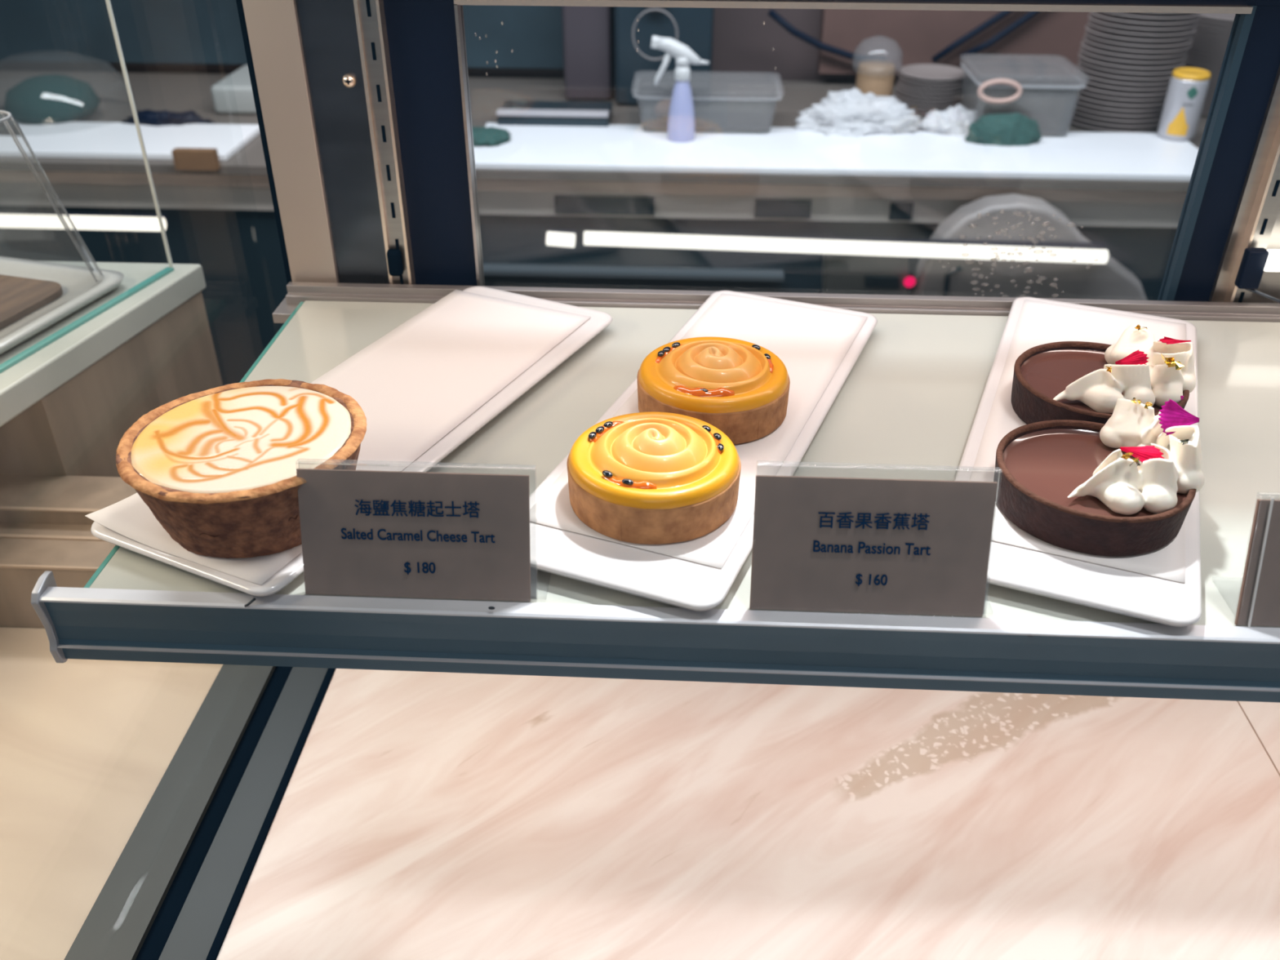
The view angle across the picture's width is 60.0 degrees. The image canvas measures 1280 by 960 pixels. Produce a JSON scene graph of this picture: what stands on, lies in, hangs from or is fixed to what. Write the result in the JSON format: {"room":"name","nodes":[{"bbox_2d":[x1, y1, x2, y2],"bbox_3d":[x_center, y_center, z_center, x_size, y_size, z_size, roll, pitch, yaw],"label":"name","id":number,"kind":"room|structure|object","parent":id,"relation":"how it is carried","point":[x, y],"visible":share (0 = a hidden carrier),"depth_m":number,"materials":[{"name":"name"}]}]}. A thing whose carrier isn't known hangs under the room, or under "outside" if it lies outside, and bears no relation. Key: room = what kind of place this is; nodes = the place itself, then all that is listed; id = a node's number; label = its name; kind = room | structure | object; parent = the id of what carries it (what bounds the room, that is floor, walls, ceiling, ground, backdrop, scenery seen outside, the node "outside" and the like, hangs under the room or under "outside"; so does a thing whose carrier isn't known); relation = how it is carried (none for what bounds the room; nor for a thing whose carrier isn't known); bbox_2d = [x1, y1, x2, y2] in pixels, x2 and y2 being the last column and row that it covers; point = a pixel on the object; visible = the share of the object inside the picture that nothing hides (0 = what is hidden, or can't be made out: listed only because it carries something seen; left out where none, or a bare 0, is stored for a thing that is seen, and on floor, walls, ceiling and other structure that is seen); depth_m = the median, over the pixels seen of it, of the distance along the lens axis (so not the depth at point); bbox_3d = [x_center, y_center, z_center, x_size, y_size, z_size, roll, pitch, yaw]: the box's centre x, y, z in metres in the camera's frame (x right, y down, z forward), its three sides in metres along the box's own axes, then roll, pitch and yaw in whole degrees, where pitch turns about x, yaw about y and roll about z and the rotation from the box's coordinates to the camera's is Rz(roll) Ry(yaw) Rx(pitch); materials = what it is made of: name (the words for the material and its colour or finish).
{"room":"food shop","nodes":[
{"label":"food shop","id":0,"kind":"room"},
{"bbox_2d":[0,8,1071,84],"bbox_3d":[0.123,-1.327,2.322,6.000,2.850,0.080,2,33,2],"label":"wall","id":1,"kind":"structure","parent":0,"point":[742,42],"depth_m":2.50,"materials":[{"name":"tile"}]},
{"bbox_2d":[0,0,564,68],"bbox_3d":[-1.312,-1.583,2.166,2.330,1.455,0.050,2,33,2],"label":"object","id":2,"kind":"structure","parent":1,"relation":"attached to","point":[149,31],"depth_m":2.48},
{"bbox_2d":[767,8,886,62],"bbox_3d":[0.403,-0.956,2.389,0.262,0.111,0.014,2,33,2],"label":"cable","id":3,"kind":"object","parent":1,"relation":"attached to","point":[772,14],"visible":0.88,"depth_m":2.39,"materials":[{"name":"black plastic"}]},
{"bbox_2d":[817,8,1091,76],"bbox_3d":[0.749,-1.225,2.264,0.700,0.755,0.065,2,33,2],"label":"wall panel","id":4,"kind":"structure","parent":1,"relation":"attached to","point":[920,35],"depth_m":2.40,"materials":[{"name":"brown"}]},
{"bbox_2d":[931,11,1013,63],"bbox_3d":[0.730,-0.964,2.364,0.197,0.148,0.014,2,33,2],"label":"cable","id":5,"kind":"object","parent":1,"relation":"attached to","point":[1001,15],"visible":0.84,"depth_m":2.37,"materials":[{"name":"blue plastic"}]},
{"bbox_2d":[959,11,1040,61],"bbox_3d":[0.786,-0.965,2.360,0.192,0.142,0.014,2,33,2],"label":"cable","id":6,"kind":"object","parent":1,"relation":"attached to","point":[1029,15],"visible":0.84,"depth_m":2.37,"materials":[{"name":"blue plastic"}]},
{"bbox_2d":[1237,701,1279,776],"bbox_3d":[0.366,0.244,0.674,1.190,0.030,0.660,2,33,2],"label":"grout line","id":7,"kind":"object","parent":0,"point":[1237,701],"depth_m":0.75,"materials":[{"name":"brown tile"}]},
{"bbox_2d":[216,668,1279,959],"bbox_3d":[0.093,0.231,0.683,0.644,0.020,0.660,2,33,2],"label":"marble slab","id":8,"kind":"object","parent":7,"relation":"on","point":[420,815],"visible":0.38,"depth_m":0.69,"materials":[{"name":"stone"}]},
{"bbox_2d":[63,0,1279,959],"bbox_3d":[0.325,-0.036,0.500,1.274,0.652,0.665,2,33,2],"label":"display case","id":9,"kind":"object","parent":8,"relation":"on","point":[363,107],"visible":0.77,"depth_m":0.74,"materials":[{"name":"metal"}]},
{"bbox_2d":[31,281,1279,702],"bbox_3d":[0.347,-0.010,0.649,1.242,0.048,0.363,2,33,2],"label":"glass shelf","id":10,"kind":"object","parent":9,"relation":"attached to","point":[912,396],"visible":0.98,"depth_m":0.53,"materials":[{"name":"grey"}]},
{"bbox_2d":[90,286,612,596],"bbox_3d":[-0.145,-0.041,0.656,0.120,0.011,0.346,15,36,22],"label":"serving tray","id":11,"kind":"object","parent":10,"relation":"on","point":[598,321],"visible":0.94,"depth_m":0.63,"materials":[{"name":"white ceramic"}]},
{"bbox_2d":[84,289,591,585],"bbox_3d":[-0.153,-0.047,0.649,0.109,0.006,0.326,14,35,21],"label":"paper liner","id":12,"kind":"object","parent":11,"relation":"on","point":[413,385],"visible":0.63,"depth_m":0.68,"materials":[{"name":"white paper"}]},
{"bbox_2d":[115,378,366,558],"bbox_3d":[-0.192,-0.005,0.547,0.117,0.044,0.116,2,33,2],"label":"tart","id":13,"kind":"object","parent":12,"relation":"on","point":[215,468],"visible":0.98,"depth_m":0.52,"materials":[{"name":"brown food"}]},
{"bbox_2d":[295,458,551,601],"bbox_3d":[-0.099,0.020,0.513,0.113,0.064,0.036,2,33,2],"label":"price sign","id":14,"kind":"object","parent":10,"relation":"on","point":[399,534],"visible":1,"depth_m":0.51,"materials":[{"name":"plastic"}]},
{"bbox_2d":[529,290,877,611],"bbox_3d":[0.044,-0.036,0.649,0.120,0.011,0.346,13,35,19],"label":"serving tray","id":15,"kind":"object","parent":10,"relation":"on","point":[650,575],"visible":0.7,"depth_m":0.53,"materials":[{"name":"white ceramic"}]},
{"bbox_2d":[529,293,867,568],"bbox_3d":[0.048,-0.046,0.654,0.105,0.001,0.306,13,35,19],"label":"paper liner","id":16,"kind":"object","parent":15,"relation":"on","point":[811,344],"visible":0.47,"depth_m":0.67,"materials":[{"name":"white paper"}]},
{"bbox_2d":[566,412,741,544],"bbox_3d":[0.007,-0.008,0.558,0.087,0.038,0.087,21,38,28],"label":"tart","id":17,"kind":"object","parent":16,"relation":"on","point":[639,477],"visible":1,"depth_m":0.54,"materials":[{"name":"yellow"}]},
{"bbox_2d":[636,337,790,444],"bbox_3d":[0.042,-0.058,0.636,0.087,0.038,0.087,-21,38,-30],"label":"tart","id":18,"kind":"object","parent":16,"relation":"on","point":[740,388],"visible":1,"depth_m":0.61,"materials":[{"name":"orange"}]},
{"bbox_2d":[749,460,1002,616],"bbox_3d":[0.107,0.024,0.503,0.111,0.069,0.036,2,33,2],"label":"price sign","id":19,"kind":"object","parent":10,"relation":"on","point":[820,544],"visible":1,"depth_m":0.50,"materials":[{"name":"plastic"}]},
{"bbox_2d":[954,297,1201,626],"bbox_3d":[0.257,-0.030,0.641,0.120,0.011,0.346,13,35,19],"label":"serving tray","id":20,"kind":"object","parent":10,"relation":"on","point":[1170,602],"visible":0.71,"depth_m":0.52,"materials":[{"name":"white ceramic"}]},
{"bbox_2d":[968,299,1186,583],"bbox_3d":[0.261,-0.040,0.645,0.105,0.001,0.306,13,35,19],"label":"paper liner","id":21,"kind":"object","parent":20,"relation":"on","point":[1039,323],"visible":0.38,"depth_m":0.65,"materials":[{"name":"white paper"}]},
{"bbox_2d":[993,395,1204,556],"bbox_3d":[0.230,-0.010,0.548,0.102,0.054,0.094,2,33,2],"label":"tart","id":22,"kind":"object","parent":21,"relation":"on","point":[1127,485],"visible":1,"depth_m":0.53,"materials":[{"name":"brown food"}]},
{"bbox_2d":[1011,323,1195,424],"bbox_3d":[0.265,-0.059,0.631,0.099,0.047,0.094,2,33,2],"label":"tart","id":23,"kind":"object","parent":21,"relation":"on","point":[1074,380],"visible":0.88,"depth_m":0.62,"materials":[{"name":"brown food"}]},
{"bbox_2d":[1234,492,1279,626],"bbox_3d":[0.326,0.034,0.496,0.112,0.061,0.037,2,33,2],"label":"price sign","id":24,"kind":"object","parent":10,"relation":"on","point":[1259,602],"visible":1,"depth_m":0.49,"materials":[{"name":"plastic"}]},
{"bbox_2d":[474,19,1098,297],"bbox_3d":[0.109,-0.216,0.767,0.437,0.192,0.002,2,33,2],"label":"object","id":25,"kind":"object","parent":9,"relation":"attached to","point":[638,20],"visible":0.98,"depth_m":0.79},
{"bbox_2d":[1234,247,1279,303],"bbox_3d":[0.522,-0.128,0.767,0.213,0.064,0.018,2,33,2],"label":"lamp","id":26,"kind":"object","parent":9,"relation":"attached to","point":[1255,260],"visible":1,"depth_m":0.76,"materials":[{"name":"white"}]},
{"bbox_2d":[1238,701,1279,773],"bbox_3d":[0.688,0.248,0.658,0.545,0.020,0.660,2,33,2],"label":"marble slab","id":27,"kind":"object","parent":7,"relation":"on","point":[1264,717],"depth_m":0.77,"materials":[{"name":"stone"}]},
{"bbox_3d":[0.001,1.183,1.097,7.000,0.050,5.200,2,33,2],"label":"floor","id":28,"kind":"structure","parent":0,"visible":0},
{"bbox_2d":[0,260,222,628],"bbox_3d":[-0.735,0.010,0.948,0.876,0.267,0.402,2,33,2],"label":"countertop","id":29,"kind":"structure","parent":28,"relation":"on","point":[67,407],"depth_m":0.90,"materials":[{"name":"beige"}]},
{"bbox_2d":[0,256,124,354],"bbox_3d":[-0.579,-0.127,0.904,0.192,0.012,0.262,9,34,13],"label":"tray","id":30,"kind":"object","parent":29,"relation":"on","point":[79,286],"visible":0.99,"depth_m":0.96,"materials":[{"name":"grey metal"}]},
{"bbox_2d":[0,274,62,329],"bbox_3d":[-0.579,-0.128,0.903,0.120,0.006,0.190,9,34,13],"label":"wooden board","id":31,"kind":"object","parent":30,"relation":"in","point":[20,297],"visible":1,"depth_m":0.94,"materials":[{"name":"brown wood"}]},
{"bbox_2d":[0,110,102,282],"bbox_3d":[-0.579,-0.194,0.861,0.170,0.146,0.240,9,34,13],"label":"sign holder","id":32,"kind":"object","parent":30,"relation":"on","point":[4,119],"visible":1,"depth_m":0.92,"materials":[{"name":"plastic"}]},
{"bbox_2d":[0,0,173,373],"bbox_3d":[-0.468,-0.330,0.772,0.006,0.495,0.280,9,34,13],"label":"glass screen","id":33,"kind":"object","parent":29,"relation":"on","point":[45,342],"visible":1,"depth_m":0.94,"materials":[{"name":"white"}]},
{"bbox_2d":[0,626,222,959],"bbox_3d":[-0.804,0.248,0.654,0.975,0.019,0.504,2,33,2],"label":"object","id":34,"kind":"structure","parent":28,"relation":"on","point":[86,745],"depth_m":0.73,"materials":[{"name":"beige stone"}]},
{"bbox_2d":[0,69,1208,385],"bbox_3d":[-0.048,-0.322,2.499,4.100,0.968,0.705,2,33,2],"label":"countertop","id":35,"kind":"structure","parent":28,"relation":"on","point":[222,221],"depth_m":2.04,"materials":[{"name":"grey stone"}]},
{"bbox_2d":[0,211,168,231],"bbox_3d":[-1.102,-0.459,1.957,0.532,0.025,0.031,2,33,2],"label":"lamp","id":36,"kind":"object","parent":35,"relation":"attached to","point":[137,222],"visible":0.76,"depth_m":1.94,"materials":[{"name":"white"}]},
{"bbox_2d":[0,120,259,160],"bbox_3d":[-1.197,-0.645,2.090,0.920,0.012,0.198,2,33,2],"label":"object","id":37,"kind":"structure","parent":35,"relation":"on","point":[71,140],"depth_m":2.06,"materials":[{"name":"white"}]},
{"bbox_2d":[0,49,138,124],"bbox_3d":[-1.165,-0.777,2.178,0.310,0.115,0.310,2,33,2],"label":"bundle","id":38,"kind":"object","parent":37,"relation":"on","point":[51,99],"visible":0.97,"depth_m":2.14,"materials":[{"name":"teal"}]},
{"bbox_2d":[121,109,215,126],"bbox_3d":[-0.926,-0.707,2.167,0.195,0.035,0.077,2,33,2],"label":"pile","id":39,"kind":"object","parent":35,"relation":"on","point":[146,117],"visible":0.53,"depth_m":2.15,"materials":[{"name":"blue"}]},
{"bbox_2d":[171,147,220,170],"bbox_3d":[-0.783,-0.566,1.954,0.074,0.034,0.020,2,33,2],"label":"wooden block","id":40,"kind":"object","parent":35,"relation":"attached to","point":[184,158],"visible":1,"depth_m":1.95,"materials":[{"name":"orange wood"}]},
{"bbox_2d":[211,64,256,114],"bbox_3d":[-0.782,-0.818,2.320,0.160,0.058,0.200,2,33,2],"label":"storage box","id":41,"kind":"object","parent":35,"relation":"on","point":[233,95],"visible":0.47,"depth_m":2.24,"materials":[{"name":"grey plastic"}]},
{"bbox_2d":[496,100,613,126],"bbox_3d":[-0.166,-0.723,2.192,0.216,0.038,0.124,2,33,2],"label":"tray","id":42,"kind":"object","parent":35,"relation":"on","point":[523,104],"depth_m":2.14,"materials":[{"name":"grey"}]},
{"bbox_2d":[561,6,714,106],"bbox_3d":[-0.003,-0.998,2.267,0.310,0.420,0.200,2,33,2],"label":"coffee machine","id":43,"kind":"object","parent":35,"relation":"on","point":[600,55],"visible":0.82,"depth_m":2.27,"materials":[{"name":"blue"}]},
{"bbox_2d":[631,71,784,131],"bbox_3d":[0.129,-0.731,2.141,0.285,0.079,0.168,2,33,2],"label":"storage box","id":44,"kind":"object","parent":35,"relation":"on","point":[774,97],"visible":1,"depth_m":2.13,"materials":[{"name":"plastic"}]},
{"bbox_2d":[631,8,678,60],"bbox_3d":[0.029,-0.867,2.159,0.090,0.096,0.004,2,33,2],"label":"hoop","id":45,"kind":"object","parent":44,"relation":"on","point":[668,15],"visible":0.85,"depth_m":2.15,"materials":[{"name":"grey"}]},
{"bbox_2d":[654,99,671,121],"bbox_3d":[0.054,-0.718,2.153,0.052,0.040,0.060,2,33,2],"label":"food portion","id":46,"kind":"object","parent":44,"relation":"in","point":[661,109],"visible":0.54,"depth_m":2.13,"materials":[{"name":"beige food"}]},
{"bbox_2d":[473,122,1198,181],"bbox_3d":[0.357,-0.605,2.034,1.328,0.012,0.260,2,33,2],"label":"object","id":47,"kind":"structure","parent":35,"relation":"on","point":[1115,156],"depth_m":1.99,"materials":[{"name":"white"}]},
{"bbox_2d":[472,126,511,146],"bbox_3d":[-0.289,-0.643,2.061,0.100,0.020,0.103,2,33,2],"label":"cleaning cloth","id":48,"kind":"object","parent":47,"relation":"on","point":[491,136],"visible":0.83,"depth_m":2.04,"materials":[{"name":"teal fabric"}]},
{"bbox_2d":[650,35,709,142],"bbox_3d":[0.072,-0.715,2.025,0.105,0.182,0.052,2,33,2],"label":"spray bottle","id":49,"kind":"object","parent":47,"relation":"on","point":[681,121],"visible":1,"depth_m":2.01,"materials":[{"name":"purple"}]},
{"bbox_2d":[794,87,922,136],"bbox_3d":[0.427,-0.709,2.117,0.264,0.073,0.122,2,33,2],"label":"plastic bag","id":50,"kind":"object","parent":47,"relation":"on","point":[852,113],"visible":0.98,"depth_m":2.10,"materials":[{"name":"white plastic"}]},
{"bbox_2d":[921,103,979,136],"bbox_3d":[0.591,-0.691,2.112,0.109,0.049,0.078,2,33,2],"label":"plastic bag","id":51,"kind":"object","parent":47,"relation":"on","point":[956,121],"visible":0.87,"depth_m":2.10,"materials":[{"name":"white plastic"}]},
{"bbox_2d":[964,112,1041,146],"bbox_3d":[0.674,-0.652,2.048,0.140,0.053,0.062,2,33,2],"label":"cleaning cloth","id":52,"kind":"object","parent":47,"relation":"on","point":[1015,129],"visible":1,"depth_m":2.03,"materials":[{"name":"teal fabric"}]},
{"bbox_2d":[1157,67,1210,141],"bbox_3d":[1.009,-0.696,2.056,0.066,0.120,0.066,2,33,2],"label":"drink can","id":53,"kind":"object","parent":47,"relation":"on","point":[1188,87],"visible":1,"depth_m":2.03,"materials":[{"name":"grey metal"}]},
{"bbox_2d":[1166,107,1188,135],"bbox_3d":[0.996,-0.662,2.045,0.033,0.050,0.004,14,35,21],"label":"print","id":54,"kind":"object","parent":53,"relation":"attached to","point":[1177,118],"depth_m":2.05,"materials":[{"name":"yellow"}]},
{"bbox_2d":[852,35,902,96],"bbox_3d":[0.479,-0.823,2.250,0.100,0.147,0.100,2,33,2],"label":"jar","id":55,"kind":"object","parent":35,"relation":"on","point":[877,77],"visible":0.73,"depth_m":2.23,"materials":[{"name":"beige"}]},
{"bbox_2d":[912,114,926,119],"bbox_3d":[0.588,-0.753,2.270,0.136,0.006,0.136,2,33,2],"label":"plate","id":56,"kind":"object","parent":35,"relation":"on","point":[922,117],"visible":0.03,"depth_m":2.24,"materials":[{"name":"beige ceramic"}]},
{"bbox_2d":[911,111,929,115],"bbox_3d":[0.588,-0.760,2.267,0.136,0.006,0.136,2,33,2],"label":"plate","id":57,"kind":"object","parent":56,"relation":"on","point":[917,113],"visible":0.06,"depth_m":2.23,"materials":[{"name":"beige ceramic"}]},
{"bbox_2d":[906,103,963,112],"bbox_3d":[0.590,-0.766,2.261,0.136,0.006,0.136,2,33,2],"label":"plate","id":58,"kind":"object","parent":57,"relation":"on","point":[916,108],"visible":0.14,"depth_m":2.23,"materials":[{"name":"beige ceramic"}]},
{"bbox_2d":[895,95,962,108],"bbox_3d":[0.587,-0.773,2.257,0.136,0.006,0.136,2,33,2],"label":"plate","id":59,"kind":"object","parent":58,"relation":"on","point":[908,103],"visible":0.31,"depth_m":2.23,"materials":[{"name":"beige ceramic"}]},
{"bbox_2d":[895,91,963,104],"bbox_3d":[0.588,-0.779,2.253,0.136,0.006,0.136,2,33,2],"label":"plate","id":60,"kind":"object","parent":59,"relation":"on","point":[899,95],"visible":0.43,"depth_m":2.22,"materials":[{"name":"beige ceramic"}]},
{"bbox_2d":[896,88,964,100],"bbox_3d":[0.589,-0.786,2.249,0.136,0.006,0.136,2,33,2],"label":"plate","id":61,"kind":"object","parent":60,"relation":"on","point":[908,95],"visible":0.43,"depth_m":2.22,"materials":[{"name":"beige ceramic"}]},
{"bbox_2d":[895,84,964,96],"bbox_3d":[0.587,-0.792,2.245,0.136,0.006,0.136,2,33,2],"label":"plate","id":62,"kind":"object","parent":61,"relation":"on","point":[898,86],"visible":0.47,"depth_m":2.21,"materials":[{"name":"beige ceramic"}]},
{"bbox_2d":[896,80,965,92],"bbox_3d":[0.588,-0.799,2.241,0.136,0.006,0.136,2,33,2],"label":"plate","id":63,"kind":"object","parent":62,"relation":"on","point":[899,82],"visible":0.39,"depth_m":2.21,"materials":[{"name":"beige ceramic"}]},
{"bbox_2d":[897,76,967,88],"bbox_3d":[0.590,-0.806,2.237,0.136,0.006,0.136,2,33,2],"label":"plate","id":64,"kind":"object","parent":63,"relation":"on","point":[907,82],"visible":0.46,"depth_m":2.21,"materials":[{"name":"beige ceramic"}]},
{"bbox_2d":[897,71,967,84],"bbox_3d":[0.589,-0.812,2.232,0.136,0.006,0.136,2,33,2],"label":"plate","id":65,"kind":"object","parent":64,"relation":"on","point":[901,75],"visible":0.45,"depth_m":2.20,"materials":[{"name":"beige ceramic"}]},
{"bbox_2d":[898,63,968,79],"bbox_3d":[0.589,-0.818,2.227,0.136,0.006,0.136,2,33,2],"label":"plate","id":66,"kind":"object","parent":65,"relation":"on","point":[922,71],"visible":0.98,"depth_m":2.23,"materials":[{"name":"beige ceramic"}]},
{"bbox_2d":[822,193,1146,300],"bbox_3d":[0.640,-0.313,2.000,0.634,0.399,0.076,2,33,2],"label":"machine","id":67,"kind":"object","parent":35,"relation":"attached to","point":[842,273],"visible":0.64,"depth_m":1.94,"materials":[{"name":"grey metal"}]},
{"bbox_2d":[546,229,1108,263],"bbox_3d":[0.316,-0.403,1.909,0.958,0.038,0.031,2,33,2],"label":"lamp","id":68,"kind":"object","parent":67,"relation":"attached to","point":[1077,252],"depth_m":1.90,"materials":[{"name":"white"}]},
{"bbox_2d":[960,53,1089,133],"bbox_3d":[0.724,-0.737,2.122,0.203,0.112,0.197,2,33,2],"label":"storage box","id":69,"kind":"object","parent":35,"relation":"on","point":[995,83],"visible":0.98,"depth_m":2.04,"materials":[{"name":"plastic"}]},
{"bbox_2d":[1062,111,1159,132],"bbox_3d":[0.949,-0.721,2.221,0.196,0.008,0.196,2,33,2],"label":"plate","id":70,"kind":"object","parent":35,"relation":"on","point":[1117,129],"visible":0.31,"depth_m":2.17,"materials":[{"name":"beige ceramic"}]},
{"bbox_2d":[1064,106,1159,127],"bbox_3d":[0.950,-0.730,2.215,0.196,0.008,0.196,2,33,2],"label":"plate","id":71,"kind":"object","parent":70,"relation":"on","point":[1113,123],"visible":0.38,"depth_m":2.17,"materials":[{"name":"beige ceramic"}]},
{"bbox_2d":[1065,102,1161,122],"bbox_3d":[0.951,-0.738,2.210,0.196,0.008,0.196,2,33,2],"label":"plate","id":72,"kind":"object","parent":71,"relation":"on","point":[1109,117],"visible":0.28,"depth_m":2.16,"materials":[{"name":"beige ceramic"}]},
{"bbox_2d":[1066,97,1162,116],"bbox_3d":[0.950,-0.747,2.205,0.196,0.008,0.196,2,33,2],"label":"plate","id":73,"kind":"object","parent":72,"relation":"on","point":[1113,113],"visible":0.35,"depth_m":2.16,"materials":[{"name":"beige ceramic"}]},
{"bbox_2d":[1066,91,1164,111],"bbox_3d":[0.950,-0.755,2.200,0.196,0.008,0.196,2,33,2],"label":"plate","id":74,"kind":"object","parent":73,"relation":"on","point":[1127,108],"visible":0.3,"depth_m":2.15,"materials":[{"name":"beige ceramic"}]},
{"bbox_2d":[1068,88,1165,106],"bbox_3d":[0.951,-0.762,2.194,0.196,0.008,0.196,2,33,2],"label":"plate","id":75,"kind":"object","parent":74,"relation":"on","point":[1091,98],"visible":0.3,"depth_m":2.15,"materials":[{"name":"beige ceramic"}]},
{"bbox_2d":[1070,81,1166,101],"bbox_3d":[0.953,-0.771,2.190,0.196,0.008,0.196,2,33,2],"label":"plate","id":76,"kind":"object","parent":75,"relation":"on","point":[1131,98],"visible":0.33,"depth_m":2.14,"materials":[{"name":"beige ceramic"}]},
{"bbox_2d":[1071,78,1168,96],"bbox_3d":[0.952,-0.779,2.184,0.196,0.008,0.196,2,33,2],"label":"plate","id":77,"kind":"object","parent":76,"relation":"on","point":[1090,86],"visible":0.33,"depth_m":2.14,"materials":[{"name":"beige ceramic"}]},
{"bbox_2d":[1073,71,1168,90],"bbox_3d":[0.955,-0.788,2.179,0.196,0.008,0.196,2,33,2],"label":"plate","id":78,"kind":"object","parent":77,"relation":"on","point":[1110,85],"visible":0.31,"depth_m":2.13,"materials":[{"name":"beige ceramic"}]},
{"bbox_2d":[1075,66,1170,84],"bbox_3d":[0.955,-0.796,2.173,0.196,0.008,0.196,2,33,2],"label":"plate","id":79,"kind":"object","parent":78,"relation":"on","point":[1096,77],"visible":0.32,"depth_m":2.13,"materials":[{"name":"beige ceramic"}]},
{"bbox_2d":[1076,61,1172,79],"bbox_3d":[0.957,-0.803,2.167,0.196,0.008,0.196,2,33,2],"label":"plate","id":80,"kind":"object","parent":79,"relation":"on","point":[1104,73],"visible":0.4,"depth_m":2.12,"materials":[{"name":"beige ceramic"}]},
{"bbox_2d":[1078,56,1185,74],"bbox_3d":[0.957,-0.812,2.162,0.196,0.008,0.196,2,33,2],"label":"plate","id":81,"kind":"object","parent":80,"relation":"on","point":[1118,69],"visible":0.33,"depth_m":2.12,"materials":[{"name":"beige ceramic"}]},
{"bbox_2d":[1078,50,1185,69],"bbox_3d":[0.955,-0.820,2.157,0.196,0.008,0.196,2,33,2],"label":"plate","id":82,"kind":"object","parent":81,"relation":"on","point":[1090,58],"visible":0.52,"depth_m":2.11,"materials":[{"name":"beige ceramic"}]},
{"bbox_2d":[1080,45,1187,63],"bbox_3d":[0.957,-0.829,2.153,0.196,0.008,0.196,2,33,2],"label":"plate","id":83,"kind":"object","parent":82,"relation":"on","point":[1111,57],"visible":0.48,"depth_m":2.11,"materials":[{"name":"beige ceramic"}]},
{"bbox_2d":[1080,40,1188,57],"bbox_3d":[0.957,-0.837,2.147,0.196,0.008,0.196,2,33,2],"label":"plate","id":84,"kind":"object","parent":83,"relation":"on","point":[1089,46],"visible":0.41,"depth_m":2.11,"materials":[{"name":"beige ceramic"}]},
{"bbox_2d":[1083,35,1191,52],"bbox_3d":[0.959,-0.845,2.141,0.196,0.008,0.196,2,33,2],"label":"plate","id":85,"kind":"object","parent":84,"relation":"on","point":[1107,45],"visible":0.47,"depth_m":2.10,"materials":[{"name":"beige ceramic"}]},
{"bbox_2d":[1084,30,1193,47],"bbox_3d":[0.959,-0.853,2.135,0.196,0.008,0.196,2,33,2],"label":"plate","id":86,"kind":"object","parent":85,"relation":"on","point":[1107,39],"visible":0.37,"depth_m":2.10,"materials":[{"name":"beige ceramic"}]},
{"bbox_2d":[1084,23,1193,41],"bbox_3d":[0.958,-0.861,2.130,0.196,0.008,0.196,2,33,2],"label":"plate","id":87,"kind":"object","parent":86,"relation":"on","point":[1093,29],"visible":0.44,"depth_m":2.09,"materials":[{"name":"beige ceramic"}]},
{"bbox_2d":[1087,18,1196,35],"bbox_3d":[0.961,-0.870,2.125,0.196,0.008,0.196,2,33,2],"label":"plate","id":88,"kind":"object","parent":87,"relation":"on","point":[1104,27],"visible":0.49,"depth_m":2.09,"materials":[{"name":"beige ceramic"}]},
{"bbox_2d":[1088,13,1197,30],"bbox_3d":[0.960,-0.878,2.120,0.196,0.008,0.196,2,33,2],"label":"plate","id":89,"kind":"object","parent":88,"relation":"on","point":[1102,20],"visible":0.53,"depth_m":2.08,"materials":[{"name":"beige ceramic"}]},
{"bbox_2d":[1090,12,1199,24],"bbox_3d":[0.961,-0.886,2.115,0.196,0.008,0.196,2,33,2],"label":"plate","id":90,"kind":"object","parent":89,"relation":"on","point":[1103,15],"visible":0.46,"depth_m":2.08,"materials":[{"name":"beige ceramic"}]},
{"bbox_2d":[1106,12,1201,18],"bbox_3d":[0.963,-0.895,2.110,0.196,0.008,0.196,2,33,2],"label":"plate","id":91,"kind":"object","parent":90,"relation":"on","point":[1151,15],"visible":0.32,"depth_m":2.06,"materials":[{"name":"beige ceramic"}]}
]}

